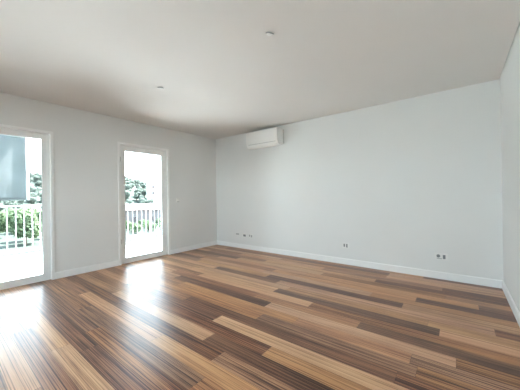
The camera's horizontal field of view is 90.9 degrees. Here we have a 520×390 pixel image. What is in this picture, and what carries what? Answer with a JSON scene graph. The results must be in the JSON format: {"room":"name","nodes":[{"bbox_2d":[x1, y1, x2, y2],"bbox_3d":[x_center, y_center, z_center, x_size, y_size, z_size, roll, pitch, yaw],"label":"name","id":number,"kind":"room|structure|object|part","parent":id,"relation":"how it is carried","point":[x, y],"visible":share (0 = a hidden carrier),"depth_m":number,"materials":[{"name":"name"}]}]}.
{"room":"empty living room","nodes":[
{"label":"empty living room","id":0,"kind":"room"},
{"bbox_2d":[0,265,42,281],"bbox_3d":[-4.047,1.391,3.751,1.050,0.240,2.650,-1,0,38],"label":"floor","id":1,"kind":"structure","parent":0,"point":[34,270],"depth_m":4.15,"materials":[{"name":"tile"}]},
{"bbox_2d":[0,251,42,271],"bbox_3d":[-4.495,1.286,4.098,0.120,0.465,2.650,-1,0,38],"label":"kerb","id":2,"kind":"object","parent":1,"relation":"attached to","point":[7,263],"depth_m":4.44,"materials":[{"name":"white concrete"}]},
{"bbox_2d":[0,205,41,254],"bbox_3d":[-4.505,0.618,4.099,0.050,0.870,2.650,-1,0,38],"label":"balcony railing","id":3,"kind":"object","parent":2,"relation":"on","point":[15,206],"visible":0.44,"depth_m":4.48,"materials":[{"name":"metal"}]},
{"bbox_3d":[-4.511,0.196,4.099,0.050,0.025,2.650,-1,0,38],"label":"handrail","id":4,"kind":"part","parent":3,"relation":"part of","materials":[{"name":"metal"}]},
{"bbox_3d":[-4.500,0.993,4.098,0.030,0.020,2.650,-1,0,38],"label":"rail","id":5,"kind":"part","parent":3,"relation":"part of","materials":[{"name":"metal"}]},
{"bbox_2d":[0,92,216,271],"bbox_3d":[-3.172,-0.095,3.849,0.250,2.692,6.500,-1,0,38],"label":"wall","id":6,"kind":"structure","parent":0,"point":[86,222],"depth_m":4.28,"materials":[{"name":"paint"}]},
{"bbox_2d":[0,135,29,200],"bbox_3d":[-3.690,-0.522,3.496,0.124,1.204,0.826,-1,0,38],"label":"screen","id":7,"kind":"object","parent":6,"relation":"attached to","point":[14,151],"visible":0.8,"depth_m":3.70,"materials":[{"name":"glass"}]},
{"bbox_2d":[0,124,54,289],"bbox_3d":[-3.470,0.164,3.474,0.292,2.186,1.017,-1,0,38],"label":"door","id":8,"kind":"structure","parent":6,"relation":"in","point":[46,137],"depth_m":3.75,"materials":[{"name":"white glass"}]},
{"bbox_2d":[55,240,216,278],"bbox_3d":[-3.053,1.197,3.760,0.015,0.099,6.483,-1,0,38],"label":"baseboard","id":9,"kind":"structure","parent":6,"relation":"attached to","point":[76,271],"depth_m":4.29,"materials":[{"name":"white wood"}]},
{"bbox_2d":[117,142,170,265],"bbox_3d":[-2.292,0.149,4.993,0.292,2.186,1.015,-1,0,38],"label":"door","id":10,"kind":"structure","parent":6,"relation":"in","point":[123,147],"depth_m":4.97,"materials":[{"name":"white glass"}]},
{"bbox_2d":[126,244,160,256],"bbox_3d":[-2.274,1.370,6.077,1.100,0.240,3.100,-1,0,38],"label":"floor","id":11,"kind":"structure","parent":0,"point":[153,248],"depth_m":5.79,"materials":[{"name":"tile"}]},
{"bbox_2d":[126,240,160,249],"bbox_3d":[-2.741,1.335,6.439,0.120,0.325,3.100,-1,0,38],"label":"kerb","id":12,"kind":"object","parent":11,"relation":"attached to","point":[137,245],"visible":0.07,"depth_m":6.22,"materials":[{"name":"white concrete"}]},
{"bbox_2d":[125,203,160,242],"bbox_3d":[-2.750,0.693,6.440,0.050,0.960,3.100,-1,0,38],"label":"balcony railing","id":13,"kind":"object","parent":12,"relation":"on","point":[149,204],"visible":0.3,"depth_m":6.41,"materials":[{"name":"metal"}]},
{"bbox_3d":[-2.757,0.225,6.441,0.050,0.025,3.100,-1,0,38],"label":"handrail","id":14,"kind":"part","parent":13,"relation":"part of","materials":[{"name":"metal"}]},
{"bbox_3d":[-2.744,1.113,6.439,0.030,0.020,3.100,-1,0,38],"label":"rail","id":15,"kind":"part","parent":13,"relation":"part of","materials":[{"name":"metal"}]},
{"bbox_3d":[-2.750,0.703,6.440,0.040,0.940,0.040,-1,0,38],"label":"post","id":16,"kind":"part","parent":13,"relation":"part of","materials":[{"name":"metal"}]},
{"bbox_2d":[0,245,519,389],"bbox_3d":[-1.014,1.216,2.073,5.425,0.001,6.720,-1,0,38],"label":"floor","id":17,"kind":"structure","parent":0,"point":[215,317],"depth_m":2.28,"materials":[{"name":"brown wood"}]},
{"bbox_2d":[0,0,519,138],"bbox_3d":[-1.054,-1.399,2.191,5.147,0.030,6.497,-1,0,38],"label":"ceiling","id":18,"kind":"structure","parent":0,"point":[218,69],"depth_m":2.54,"materials":[{"name":"paint"}]},
{"bbox_2d":[216,78,502,279],"bbox_3d":[1.036,-0.153,4.856,5.665,2.692,0.250,-1,0,38],"label":"wall","id":19,"kind":"structure","parent":0,"point":[404,182],"depth_m":4.00,"materials":[{"name":"paint"}]},
{"bbox_2d":[246,127,283,149],"bbox_3d":[0.093,-1.143,5.269,0.802,0.332,0.237,-1,0,38],"label":"air conditioner","id":20,"kind":"object","parent":19,"relation":"attached to","point":[273,136],"visible":1,"depth_m":5.12,"materials":[{"name":"white plastic"}]},
{"bbox_3d":[0.022,-1.181,5.188,0.787,0.249,0.023,-1,0,38],"label":"panel","id":21,"kind":"part","parent":20,"relation":"part of","materials":[{"name":"white plastic"}]},
{"bbox_2d":[342,243,348,247],"bbox_3d":[1.462,0.863,4.368,0.110,0.085,0.012,-1,0,38],"label":"power outlet","id":22,"kind":"object","parent":19,"relation":"attached to","point":[344,245],"visible":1,"depth_m":4.37,"materials":[{"name":"white plastic"}]},
{"bbox_2d":[217,240,502,288],"bbox_3d":[0.973,1.141,4.749,5.165,0.099,0.015,-1,0,38],"label":"baseboard","id":23,"kind":"structure","parent":19,"relation":"attached to","point":[488,282],"depth_m":4.01,"materials":[{"name":"white wood"}]},
{"bbox_2d":[434,253,447,260],"bbox_3d":[2.513,0.856,3.553,0.150,0.085,0.012,-1,0,38],"label":"power outlet","id":24,"kind":"object","parent":19,"relation":"attached to","point":[439,256],"visible":1,"depth_m":3.55,"materials":[{"name":"white plastic"}]},
{"bbox_2d":[500,22,519,311],"bbox_3d":[1.106,-0.161,0.529,0.250,2.692,6.500,-1,0,38],"label":"wall","id":25,"kind":"structure","parent":0,"point":[510,75],"depth_m":2.60,"materials":[{"name":"paint"}]},
{"bbox_2d":[502,281,519,326],"bbox_3d":[1.015,1.134,0.602,0.015,0.099,6.485,-1,0,38],"label":"baseboard","id":26,"kind":"structure","parent":25,"relation":"attached to","point":[510,300],"depth_m":2.60,"materials":[{"name":"white wood"}]},
{"label":"outside","id":27,"kind":"structure","parent":0,"visible":0},
{"bbox_2d":[0,232,160,256],"bbox_3d":[-14.778,7.507,55.010,5.500,0.090,180.000,-1,0,38],"label":"road","id":28,"kind":"structure","parent":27,"point":[141,236],"depth_m":43.39,"materials":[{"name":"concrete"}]},
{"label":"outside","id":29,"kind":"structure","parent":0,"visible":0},
{"bbox_2d":[0,180,160,252],"bbox_3d":[-25.747,-0.885,88.757,380.000,17.199,380.000,-1,0,38],"label":"ground","id":30,"kind":"structure","parent":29,"point":[11,238],"depth_m":46.28,"materials":[{"name":"white"}]},
{"bbox_2d":[0,203,4,211],"bbox_3d":[-64.751,4.129,63.153,3.395,4.610,3.289,-1,0,27],"label":"tree","id":31,"kind":"object","parent":30,"relation":"on","point":[1,204],"visible":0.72,"depth_m":63.16,"materials":[{"name":"green plant"}]},
{"bbox_2d":[0,210,9,232],"bbox_3d":[-47.478,5.743,46.199,3.956,5.880,4.016,-1,0,-33],"label":"tree","id":32,"kind":"object","parent":30,"relation":"on","point":[2,215],"visible":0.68,"depth_m":45.92,"materials":[{"name":"green plant"}]},
{"bbox_2d":[3,200,18,208],"bbox_3d":[-65.394,3.402,66.983,3.446,5.015,3.339,-1,0,33],"label":"tree","id":33,"kind":"object","parent":30,"relation":"on","point":[10,202],"visible":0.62,"depth_m":66.32,"materials":[{"name":"green plant"}]},
{"bbox_2d":[1,208,20,216],"bbox_3d":[-53.163,5.479,55.082,3.582,5.611,4.138,-1,0,7],"label":"tree","id":34,"kind":"object","parent":30,"relation":"on","point":[9,209],"visible":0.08,"depth_m":54.05,"materials":[{"name":"green plant"}]},
{"bbox_2d":[17,200,23,207],"bbox_3d":[-69.304,2.486,73.604,2.607,3.293,2.691,-1,0,38],"label":"tree","id":35,"kind":"object","parent":30,"relation":"on","point":[20,201],"visible":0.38,"depth_m":73.47,"materials":[{"name":"green plant"}]},
{"bbox_2d":[4,208,41,244],"bbox_3d":[-36.772,5.275,40.094,4.300,6.678,4.235,-1,0,-19],"label":"tree","id":36,"kind":"object","parent":30,"relation":"on","point":[19,214],"visible":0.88,"depth_m":39.09,"materials":[{"name":"green plant"}]},
{"bbox_2d":[22,207,38,212],"bbox_3d":[-48.547,5.566,53.406,3.717,5.965,4.293,-1,0,36],"label":"tree","id":37,"kind":"object","parent":30,"relation":"on","point":[30,208],"visible":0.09,"depth_m":53.70,"materials":[{"name":"green plant"}]},
{"bbox_2d":[26,196,36,204],"bbox_3d":[-68.913,2.112,77.104,2.694,3.458,2.781,-1,0,35],"label":"tree","id":38,"kind":"object","parent":30,"relation":"on","point":[34,199],"visible":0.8,"depth_m":76.88,"materials":[{"name":"green plant"}]},
{"bbox_2d":[30,192,37,201],"bbox_3d":[-71.675,0.962,80.494,3.083,3.812,2.987,-1,0,33],"label":"tree","id":39,"kind":"object","parent":30,"relation":"on","point":[32,194],"visible":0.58,"depth_m":80.25,"materials":[{"name":"green plant"}]},
{"bbox_3d":[-71.681,0.545,80.494,3.083,2.979,2.987,-1,0,33],"label":"crown","id":40,"kind":"part","parent":39,"relation":"part of","materials":[{"name":"green plant"}]},
{"bbox_2d":[32,176,38,181],"bbox_3d":[-93.310,-6.133,106.608,2.662,3.696,2.509,-1,0,10],"label":"tree","id":41,"kind":"object","parent":30,"relation":"on","point":[35,178],"visible":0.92,"depth_m":106.09,"materials":[{"name":"green plant"}]},
{"bbox_2d":[33,187,41,195],"bbox_3d":[-74.864,-0.573,85.600,2.905,4.524,3.083,-1,0,-16],"label":"tree","id":42,"kind":"object","parent":30,"relation":"on","point":[36,189],"visible":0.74,"depth_m":85.10,"materials":[{"name":"green plant"}]},
{"bbox_2d":[33,210,41,223],"bbox_3d":[-43.840,5.763,50.930,3.608,5.570,4.168,-1,0,40],"label":"tree","id":43,"kind":"object","parent":30,"relation":"on","point":[37,214],"visible":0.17,"depth_m":50.68,"materials":[{"name":"green plant"}]},
{"bbox_2d":[34,181,41,186],"bbox_3d":[-84.203,-3.604,97.287,2.392,3.652,2.254,-1,0,-2],"label":"tree","id":44,"kind":"object","parent":30,"relation":"on","point":[38,183],"visible":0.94,"depth_m":96.78,"materials":[{"name":"green plant"}]},
{"bbox_2d":[125,190,130,201],"bbox_3d":[-52.801,0.714,100.378,3.631,5.454,3.748,-1,0,41],"label":"tree","id":45,"kind":"object","parent":30,"relation":"on","point":[127,193],"visible":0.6,"depth_m":100.06,"materials":[{"name":"green plant"}]},
{"bbox_2d":[125,184,131,191],"bbox_3d":[-58.180,-2.345,112.656,3.470,5.027,3.582,-1,0,-20],"label":"tree","id":46,"kind":"object","parent":30,"relation":"on","point":[128,186],"visible":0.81,"depth_m":111.78,"materials":[{"name":"green plant"}]},
{"bbox_2d":[126,222,131,229],"bbox_3d":[-28.520,7.075,55.534,2.137,2.464,2.243,-1,0,37],"label":"shrub","id":47,"kind":"object","parent":30,"relation":"on","point":[127,223],"visible":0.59,"depth_m":55.06,"materials":[{"name":"green plant"}]},
{"bbox_2d":[131,225,140,232],"bbox_3d":[-24.635,7.012,50.891,2.225,2.464,2.166,-1,0,-24],"label":"shrub","id":48,"kind":"object","parent":30,"relation":"on","point":[134,226],"visible":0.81,"depth_m":50.43,"materials":[{"name":"green plant"}]},
{"bbox_2d":[133,192,140,200],"bbox_3d":[-50.537,0.741,104.830,2.942,4.283,3.122,-1,0,29],"label":"tree","id":49,"kind":"object","parent":30,"relation":"on","point":[137,194],"visible":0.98,"depth_m":104.27,"materials":[{"name":"green plant"}]},
{"bbox_2d":[125,202,160,223],"bbox_3d":[-32.263,5.154,70.452,9.700,6.200,6.700,-1,0,-32],"label":"house","id":50,"kind":"structure","parent":30,"relation":"on","point":[145,208],"depth_m":67.93,"materials":[{"name":"paint"}]},
{"bbox_2d":[141,199,153,203],"bbox_3d":[-40.710,3.757,93.141,3.916,5.014,3.651,-1,0,11],"label":"tree","id":51,"kind":"object","parent":30,"relation":"on","point":[149,200],"visible":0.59,"depth_m":92.31,"materials":[{"name":"green plant"}]},
{"bbox_2d":[145,223,156,231],"bbox_3d":[-22.505,6.986,53.163,2.137,2.464,2.243,-1,0,32],"label":"shrub","id":52,"kind":"object","parent":30,"relation":"on","point":[148,226],"visible":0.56,"depth_m":52.76,"materials":[{"name":"green plant"}]},
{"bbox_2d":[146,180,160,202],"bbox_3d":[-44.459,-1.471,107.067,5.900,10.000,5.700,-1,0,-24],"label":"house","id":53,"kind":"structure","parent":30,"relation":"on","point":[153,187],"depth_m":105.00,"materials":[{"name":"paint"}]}
]}

